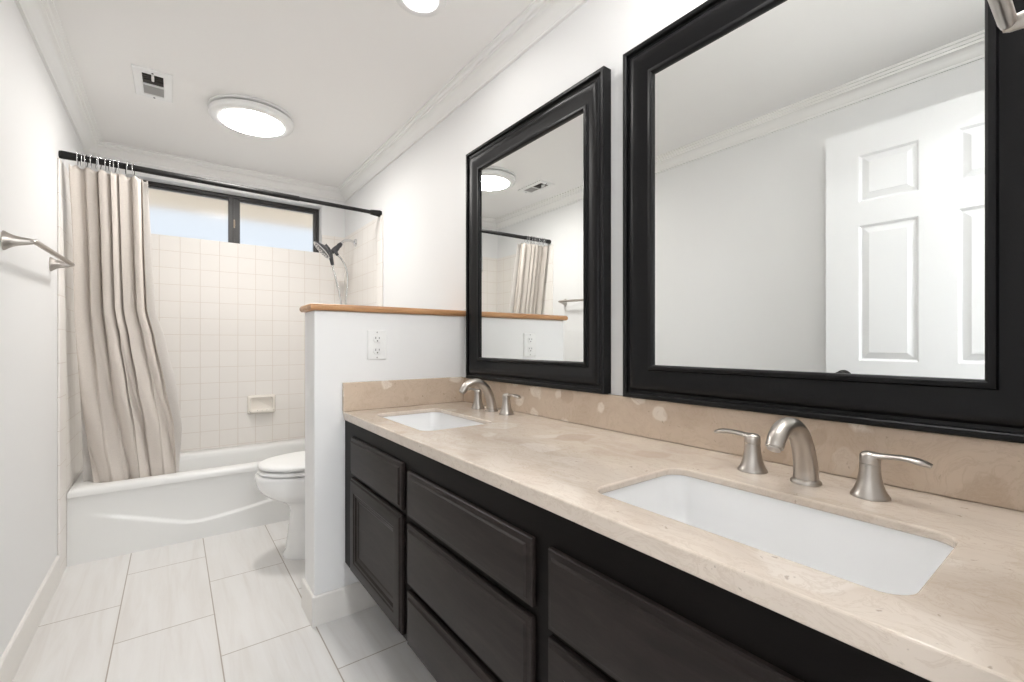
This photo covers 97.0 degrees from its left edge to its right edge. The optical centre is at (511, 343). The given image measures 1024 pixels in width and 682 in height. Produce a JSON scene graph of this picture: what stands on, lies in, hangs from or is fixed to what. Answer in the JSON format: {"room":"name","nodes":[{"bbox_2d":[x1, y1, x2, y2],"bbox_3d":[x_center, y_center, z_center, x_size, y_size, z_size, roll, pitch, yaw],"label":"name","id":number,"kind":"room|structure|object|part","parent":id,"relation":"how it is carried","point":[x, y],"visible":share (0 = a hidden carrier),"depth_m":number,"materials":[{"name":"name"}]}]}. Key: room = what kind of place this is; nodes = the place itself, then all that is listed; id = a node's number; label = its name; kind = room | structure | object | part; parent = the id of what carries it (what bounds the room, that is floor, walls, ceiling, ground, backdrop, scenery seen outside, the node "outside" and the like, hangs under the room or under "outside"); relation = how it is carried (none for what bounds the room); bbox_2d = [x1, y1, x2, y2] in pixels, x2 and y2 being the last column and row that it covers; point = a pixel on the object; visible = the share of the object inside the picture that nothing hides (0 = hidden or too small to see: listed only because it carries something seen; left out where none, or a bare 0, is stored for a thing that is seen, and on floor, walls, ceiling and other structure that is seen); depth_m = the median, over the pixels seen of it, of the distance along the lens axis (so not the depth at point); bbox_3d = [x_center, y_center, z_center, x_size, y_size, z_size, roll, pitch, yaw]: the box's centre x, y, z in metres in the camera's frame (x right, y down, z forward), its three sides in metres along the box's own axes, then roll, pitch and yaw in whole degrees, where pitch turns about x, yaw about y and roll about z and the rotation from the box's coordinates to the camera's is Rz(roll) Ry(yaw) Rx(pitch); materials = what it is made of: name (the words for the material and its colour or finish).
{"room":"bathroom","nodes":[
{"label":"bathroom","id":0,"kind":"room"},
{"bbox_2d":[0,0,85,657],"bbox_3d":[-1.458,-0.066,1.162,0.100,2.290,3.807,0,0,-37],"label":"wall","id":1,"kind":"structure","parent":0,"point":[35,124],"depth_m":1.61,"materials":[{"name":"white paint"}]},
{"bbox_2d":[0,555,59,681],"bbox_3d":[-1.196,1.019,0.903,0.010,0.120,2.879,0,0,-37],"label":"baseboard","id":2,"kind":"structure","parent":1,"relation":"attached to","point":[15,651],"depth_m":1.62,"materials":[{"name":"wood"}]},
{"bbox_2d":[1,230,74,270],"bbox_3d":[-1.742,-0.330,1.692,0.078,0.061,0.712,0,2,-37],"label":"towel bar","id":3,"kind":"object","parent":1,"relation":"attached to","point":[8,240],"visible":1,"depth_m":1.45,"materials":[{"name":"silver metal"}]},
{"bbox_3d":[-1.545,-0.320,1.421,0.070,0.061,0.044,0,2,-37],"label":"post","id":4,"kind":"part","parent":3,"relation":"part of","materials":[{"name":"silver metal"}]},
{"bbox_3d":[-1.945,-0.340,1.957,0.070,0.061,0.044,0,2,-37],"label":"post","id":5,"kind":"part","parent":3,"relation":"part of","materials":[{"name":"silver metal"}]},
{"bbox_2d":[57,158,65,578],"bbox_3d":[-2.105,0.117,2.119,0.009,1.925,0.154,0,0,-37],"label":"trim","id":6,"kind":"structure","parent":1,"relation":"attached to","point":[61,170],"depth_m":2.09,"materials":[{"name":"tile"}]},
{"bbox_2d":[66,169,82,566],"bbox_3d":[-2.350,0.117,2.447,0.008,1.925,0.664,0,0,-37],"label":"tiled wall","id":7,"kind":"structure","parent":1,"relation":"attached to","point":[74,457],"depth_m":2.30,"materials":[{"name":"white tile"}]},
{"bbox_2d":[58,150,381,216],"bbox_3d":[-1.477,-0.866,2.544,1.523,0.043,0.043,1,0,-37],"label":"shower rod","id":8,"kind":"object","parent":1,"relation":"attached to","point":[66,155],"visible":1,"depth_m":2.41,"materials":[{"name":"black metal"}]},
{"bbox_3d":[-2.038,-0.864,2.125,0.009,0.065,0.040,0,0,-37],"label":"curtain ring","id":9,"kind":"object","parent":8,"relation":"hanging from","visible":0},
{"bbox_2d":[69,164,175,482],"bbox_3d":[-1.977,-0.048,2.332,0.419,1.576,0.292,0,0,-37],"label":"shower curtain","id":10,"kind":"object","parent":9,"relation":"hanging from","point":[128,419],"visible":0.99,"depth_m":2.29,"materials":[{"name":"beige fabric"}]},
{"label":"curtain ring","id":11,"kind":"object","parent":8,"relation":"hanging from","visible":0},
{"bbox_2d":[80,170,181,481],"bbox_3d":[-1.985,-0.042,2.375,0.419,1.595,0.262,0,0,-37],"label":"curtain liner","id":12,"kind":"object","parent":11,"relation":"hanging from","point":[170,382],"visible":0.25,"depth_m":2.41,"materials":[{"name":"white plastic"}]},
{"bbox_2d":[14,0,587,200],"bbox_3d":[-0.838,-1.175,1.688,1.524,0.072,3.707,0,0,-37],"label":"trim","id":13,"kind":"structure","parent":1,"relation":"attached to","point":[41,18],"depth_m":2.16,"materials":[{"name":"white paint"}]},
{"bbox_2d":[86,154,344,252],"bbox_3d":[-1.994,-0.066,3.237,1.724,2.290,0.160,0,0,-37],"label":"wall","id":14,"kind":"structure","parent":0,"point":[331,219],"depth_m":3.29,"materials":[{"name":"white paint"}]},
{"bbox_2d":[143,180,318,252],"bbox_3d":[-2.001,-0.868,3.248,1.163,0.387,0.065,0,0,-37],"label":"window","id":15,"kind":"structure","parent":14,"relation":"in","point":[179,211],"depth_m":3.23,"materials":[{"name":"brown metal"}]},
{"bbox_3d":[-2.229,-0.869,3.080,0.542,0.330,0.004,0,0,-37],"label":"pane","id":16,"kind":"part","parent":15,"relation":"part of","materials":[{"name":"clear glass"}]},
{"bbox_3d":[-1.775,-0.869,3.431,0.525,0.330,0.004,0,0,-37],"label":"pane","id":17,"kind":"part","parent":15,"relation":"part of","materials":[{"name":"clear glass"}]},
{"bbox_2d":[151,234,343,451],"bbox_3d":[-1.944,-0.033,3.170,1.524,1.625,0.008,0,0,-37],"label":"tiled wall","id":18,"kind":"structure","parent":14,"relation":"attached to","point":[232,323],"depth_m":3.17,"materials":[{"name":"white tile"}]},
{"bbox_2d":[247,394,275,413],"bbox_3d":[-1.791,0.434,3.247,0.180,0.134,0.051,0,0,-37],"label":"soap dish","id":19,"kind":"object","parent":18,"relation":"attached to","point":[266,403],"visible":1,"depth_m":3.26,"materials":[{"name":"white ceramic"}]},
{"bbox_2d":[249,409,273,412],"bbox_3d":[-1.790,0.482,3.247,0.158,0.014,0.050,0,0,-37],"label":"tray","id":20,"kind":"object","parent":19,"relation":"on","point":[250,410],"depth_m":3.24,"materials":[{"name":"white ceramic"}]},
{"bbox_2d":[12,520,436,681],"bbox_3d":[-0.377,1.129,1.071,1.724,0.100,5.567,0,0,-37],"label":"floor","id":21,"kind":"structure","parent":0,"point":[227,607],"depth_m":1.72,"materials":[{"name":"stone"}]},
{"bbox_2d":[67,438,304,566],"bbox_3d":[-1.744,0.896,2.902,1.506,0.367,0.658,0,0,-37],"label":"bathtub","id":22,"kind":"object","parent":21,"relation":"on","point":[214,491],"visible":0.66,"depth_m":2.45,"materials":[{"name":"white ceramic"}]},
{"bbox_2d":[67,438,304,498],"bbox_3d":[-1.744,0.860,2.902,1.506,0.296,0.658,0,0,-37],"label":"basin","id":23,"kind":"object","parent":22,"relation":"in","point":[230,472],"depth_m":2.58,"materials":[{"name":"white ceramic"}]},
{"bbox_2d":[255,451,304,559],"bbox_3d":[-0.949,0.701,2.455,0.779,0.756,0.450,0,0,-37],"label":"toilet","id":24,"kind":"object","parent":21,"relation":"on","point":[281,478],"visible":0.3,"depth_m":2.22,"materials":[{"name":"white ceramic"}]},
{"bbox_3d":[-1.062,0.633,2.370,0.470,0.018,0.368,0,0,-37],"label":"seat","id":25,"kind":"part","parent":24,"relation":"part of","materials":[{"name":"white plastic"}]},
{"bbox_3d":[-1.060,0.603,2.372,0.474,0.029,0.366,0,0,-37],"label":"lid","id":26,"kind":"part","parent":24,"relation":"part of","materials":[{"name":"white plastic"}]},
{"bbox_2d":[345,420,930,681],"bbox_3d":[0.100,0.692,1.226,0.570,0.775,1.840,0,0,-37],"label":"vanity cabinet","id":27,"kind":"object","parent":21,"relation":"on","point":[483,582],"visible":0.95,"depth_m":0.85,"materials":[{"name":"brown wood"}]},
{"bbox_3d":[-0.463,0.679,1.519,0.017,0.352,0.474,0,0,-37],"label":"door","id":28,"kind":"part","parent":27,"relation":"part of","materials":[{"name":"brown wood"}]},
{"bbox_3d":[-0.463,0.420,1.519,0.017,0.138,0.474,0,0,-37],"label":"drawer","id":29,"kind":"part","parent":27,"relation":"part of","materials":[{"name":"brown wood"}]},
{"bbox_3d":[-0.131,0.783,1.073,0.017,0.153,0.562,0,0,-37],"label":"drawer","id":30,"kind":"part","parent":27,"relation":"part of","materials":[{"name":"brown wood"}]},
{"bbox_3d":[-0.131,0.600,1.073,0.017,0.173,0.562,0,0,-37],"label":"drawer","id":31,"kind":"part","parent":27,"relation":"part of","materials":[{"name":"brown wood"}]},
{"bbox_3d":[-0.131,0.429,1.073,0.017,0.129,0.562,0,0,-37],"label":"drawer","id":32,"kind":"part","parent":27,"relation":"part of","materials":[{"name":"brown wood"}]},
{"bbox_3d":[0.209,0.692,0.618,0.017,0.335,0.481,0,0,-37],"label":"door","id":33,"kind":"part","parent":27,"relation":"part of","materials":[{"name":"brown wood"}]},
{"bbox_3d":[0.209,0.438,0.618,0.017,0.145,0.481,0,0,-37],"label":"drawer","id":34,"kind":"part","parent":27,"relation":"part of","materials":[{"name":"brown wood"}]},
{"bbox_2d":[343,401,1023,681],"bbox_3d":[0.103,0.286,1.228,0.563,0.036,1.840,0,0,-37],"label":"countertop","id":35,"kind":"structure","parent":27,"relation":"on","point":[965,623],"depth_m":0.67,"materials":[{"name":"beige stone"}]},
{"bbox_2d":[342,377,462,411],"bbox_3d":[-0.449,0.211,1.952,0.546,0.113,0.018,0,0,-37],"label":"side splash","id":36,"kind":"object","parent":35,"relation":"on","point":[366,395],"visible":0.97,"depth_m":1.92,"materials":[{"name":"beige stone"}]},
{"bbox_2d":[384,412,482,430],"bbox_3d":[-0.292,0.358,1.635,0.312,0.150,0.480,0,0,-37],"label":"sink","id":37,"kind":"object","parent":35,"relation":"in","point":[430,421],"visible":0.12,"depth_m":1.83,"materials":[{"name":"white"}]},
{"bbox_2d":[459,378,520,414],"bbox_3d":[-0.128,0.201,1.769,0.174,0.133,0.365,0,0,-37],"label":"faucet","id":38,"kind":"object","parent":35,"relation":"on","point":[506,409],"visible":1,"depth_m":1.77,"materials":[{"name":"silver metal"}]},
{"bbox_3d":[-0.162,0.199,1.911,0.031,0.024,0.098,0,0,-37],"label":"lever","id":39,"kind":"part","parent":38,"relation":"part of","materials":[{"name":"silver metal"}]},
{"bbox_3d":[-0.142,0.239,1.884,0.057,0.056,0.057,0,0,-37],"label":"handle","id":40,"kind":"part","parent":38,"relation":"part of","materials":[{"name":"silver metal"}]},
{"bbox_3d":[-0.129,0.201,1.768,0.171,0.133,0.053,0,0,-37],"label":"spout","id":41,"kind":"part","parent":38,"relation":"part of","materials":[{"name":"silver metal"}]},
{"bbox_3d":[-0.021,0.239,1.723,0.057,0.056,0.057,0,0,-37],"label":"handle","id":42,"kind":"part","parent":38,"relation":"part of","materials":[{"name":"silver metal"}]},
{"bbox_3d":[-0.002,0.199,1.696,0.031,0.024,0.098,0,0,-37],"label":"lever","id":43,"kind":"part","parent":38,"relation":"part of","materials":[{"name":"silver metal"}]},
{"bbox_2d":[603,475,953,594],"bbox_3d":[0.384,0.358,0.730,0.312,0.150,0.499,0,0,-37],"label":"sink","id":44,"kind":"object","parent":35,"relation":"in","point":[872,556],"visible":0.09,"depth_m":0.79,"materials":[{"name":"white"}]},
{"bbox_2d":[714,417,932,501],"bbox_3d":[0.521,0.201,0.841,0.174,0.133,0.365,0,0,-37],"label":"faucet","id":45,"kind":"object","parent":35,"relation":"on","point":[869,485],"visible":1,"depth_m":0.82,"materials":[{"name":"silver metal"}]},
{"bbox_3d":[0.488,0.199,0.983,0.031,0.024,0.098,0,0,-37],"label":"lever","id":46,"kind":"part","parent":45,"relation":"part of","materials":[{"name":"silver metal"}]},
{"bbox_3d":[0.507,0.239,0.956,0.057,0.056,0.057,0,0,-37],"label":"handle","id":47,"kind":"part","parent":45,"relation":"part of","materials":[{"name":"silver metal"}]},
{"bbox_3d":[0.520,0.201,0.840,0.171,0.133,0.053,0,0,-37],"label":"spout","id":48,"kind":"part","parent":45,"relation":"part of","materials":[{"name":"silver metal"}]},
{"bbox_3d":[0.628,0.239,0.795,0.057,0.056,0.057,0,0,-37],"label":"handle","id":49,"kind":"part","parent":45,"relation":"part of","materials":[{"name":"silver metal"}]},
{"bbox_3d":[0.648,0.199,0.768,0.031,0.024,0.098,0,0,-37],"label":"lever","id":50,"kind":"part","parent":45,"relation":"part of","materials":[{"name":"silver metal"}]},
{"bbox_2d":[53,0,533,187],"bbox_3d":[-0.856,-1.261,1.712,1.724,0.100,3.967,0,0,-37],"label":"ceiling","id":51,"kind":"structure","parent":0,"point":[349,74],"depth_m":1.97,"materials":[{"name":"white paint"}]},
{"bbox_2d":[131,64,172,102],"bbox_3d":[-1.671,-1.200,2.112,0.144,0.022,0.279,0,0,-37],"label":"ceiling vent","id":52,"kind":"object","parent":51,"relation":"in","point":[148,82],"visible":1,"depth_m":2.10,"materials":[{"name":"white plastic"}]},
{"bbox_2d":[207,94,293,138],"bbox_3d":[-1.369,-1.181,2.391,0.396,0.059,0.396,0,0,-37],"label":"ceiling light","id":53,"kind":"object","parent":51,"relation":"attached to","point":[242,114],"visible":1,"depth_m":2.32,"materials":[{"name":"white plastic"}]},
{"bbox_2d":[219,109,283,136],"bbox_3d":[-1.369,-1.158,2.391,0.298,0.013,0.298,0,0,-37],"label":"diffuser","id":54,"kind":"object","parent":53,"relation":"attached to","point":[251,122],"depth_m":2.36,"materials":[{"name":"white"}]},
{"bbox_2d":[396,0,446,16],"bbox_3d":[-0.319,-1.206,1.584,0.179,0.008,0.179,0,0,-37],"label":"recessed light","id":55,"kind":"object","parent":51,"relation":"in","point":[422,8],"visible":1,"depth_m":1.62,"materials":[{"name":"white plastic"}]},
{"bbox_2d":[305,310,464,595],"bbox_3d":[-0.536,0.475,1.998,0.669,1.208,0.157,0,0,-37],"label":"wall partition","id":56,"kind":"structure","parent":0,"point":[417,346],"depth_m":1.80,"materials":[{"name":"white paint"}]},
{"bbox_2d":[302,578,376,627],"bbox_3d":[-0.540,1.022,1.995,0.679,0.115,0.177,0,0,-37],"label":"baseboard","id":57,"kind":"structure","parent":56,"relation":"attached to","point":[328,606],"depth_m":1.78,"materials":[{"name":"wood"}]},
{"bbox_2d":[367,330,385,359],"bbox_3d":[-0.558,0.005,1.877,0.081,0.122,0.010,0,0,-37],"label":"outlet","id":58,"kind":"object","parent":56,"relation":"attached to","point":[376,339],"visible":1,"depth_m":1.87,"materials":[{"name":"white plastic"}]},
{"bbox_2d":[373,347,380,353],"bbox_3d":[-0.557,0.029,1.875,0.033,0.030,0.004,0,0,-37],"label":"receptacle","id":59,"kind":"object","parent":58,"relation":"attached to","point":[376,350],"depth_m":1.87,"materials":[{"name":"white"}]},
{"bbox_2d":[373,335,380,342],"bbox_3d":[-0.557,-0.019,1.875,0.033,0.030,0.004,0,0,-37],"label":"receptacle","id":60,"kind":"object","parent":58,"relation":"attached to","point":[376,338],"depth_m":1.87,"materials":[{"name":"white"}]},
{"bbox_2d":[299,303,465,315],"bbox_3d":[-0.543,-0.142,1.993,0.685,0.026,0.189,0,0,-37],"label":"ledge","id":61,"kind":"object","parent":56,"relation":"on","point":[313,306],"visible":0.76,"depth_m":1.87,"materials":[{"name":"brown wood"}]},
{"bbox_2d":[345,0,706,395],"bbox_3d":[-0.157,-0.066,2.134,0.100,2.290,3.807,0,0,-37],"label":"wall","id":62,"kind":"structure","parent":0,"point":[420,196],"depth_m":2.09,"materials":[{"name":"white paint"}]},
{"bbox_2d":[344,219,375,305],"bbox_3d":[-1.122,0.117,3.336,0.008,1.925,0.709,0,0,-37],"label":"tiled wall","id":63,"kind":"structure","parent":62,"relation":"attached to","point":[360,260],"depth_m":3.29,"materials":[{"name":"white tile"}]},
{"bbox_2d":[313,239,356,304],"bbox_3d":[-1.259,-0.343,3.255,0.321,0.886,0.153,0,0,-41],"label":"shower","id":64,"kind":"object","parent":63,"relation":"attached to","point":[325,250],"visible":0.84,"depth_m":3.24,"materials":[{"name":"silver metal"}]},
{"bbox_3d":[-1.308,-0.634,3.219,0.085,0.151,0.051,0,0,-37],"label":"handle","id":65,"kind":"part","parent":64,"relation":"part of","materials":[{"name":"grey plastic"}]},
{"bbox_3d":[-1.215,-0.744,3.343,0.021,0.059,0.128,0,0,39],"label":"arm","id":66,"kind":"part","parent":64,"relation":"part of","materials":[{"name":"silver metal"}]},
{"bbox_2d":[376,215,382,305],"bbox_3d":[-0.878,0.117,3.008,0.009,1.925,0.107,0,0,-37],"label":"trim","id":67,"kind":"structure","parent":62,"relation":"attached to","point":[379,220],"depth_m":3.00,"materials":[{"name":"tile"}]},
{"bbox_2d":[466,66,610,393],"bbox_3d":[0.050,-0.352,1.743,0.035,1.017,0.826,0,0,-37],"label":"wall mirror","id":68,"kind":"object","parent":62,"relation":"attached to","point":[538,191],"visible":1,"depth_m":1.64,"materials":[{"name":"black mirror"}]},
{"bbox_3d":[0.051,-0.352,1.744,0.004,0.829,0.638,0,0,-37],"label":"glass","id":69,"kind":"part","parent":68,"relation":"part of","materials":[{"name":"white mirror"}]},
{"bbox_2d":[463,377,1023,511],"bbox_3d":[0.322,0.213,1.391,0.018,0.109,1.840,0,0,-37],"label":"backsplash","id":70,"kind":"structure","parent":62,"relation":"attached to","point":[984,471],"depth_m":0.94,"materials":[{"name":"beige stone"}]},
{"bbox_2d":[623,0,1023,442],"bbox_3d":[0.593,-0.350,1.015,0.035,1.013,0.843,0,0,-37],"label":"wall mirror","id":71,"kind":"object","parent":62,"relation":"attached to","point":[823,200],"visible":1,"depth_m":0.93,"materials":[{"name":"black mirror"}]},
{"bbox_3d":[0.301,-0.066,0.162,1.524,2.290,0.100,0,0,-37],"label":"wall","id":72,"kind":"structure","parent":0,"visible":0},
{"bbox_2d":[988,0,1023,32],"bbox_3d":[0.476,-0.341,0.405,0.230,0.057,0.078,0,0,-37],"label":"towel bar","id":73,"kind":"object","parent":72,"relation":"attached to","point":[1007,20],"visible":1,"depth_m":0.47,"materials":[{"name":"silver metal"}]},
{"bbox_3d":[0.551,-0.341,0.458,0.046,0.057,0.074,0,0,-37],"label":"post","id":74,"kind":"part","parent":73,"relation":"part of","materials":[{"name":"silver metal"}]}
]}

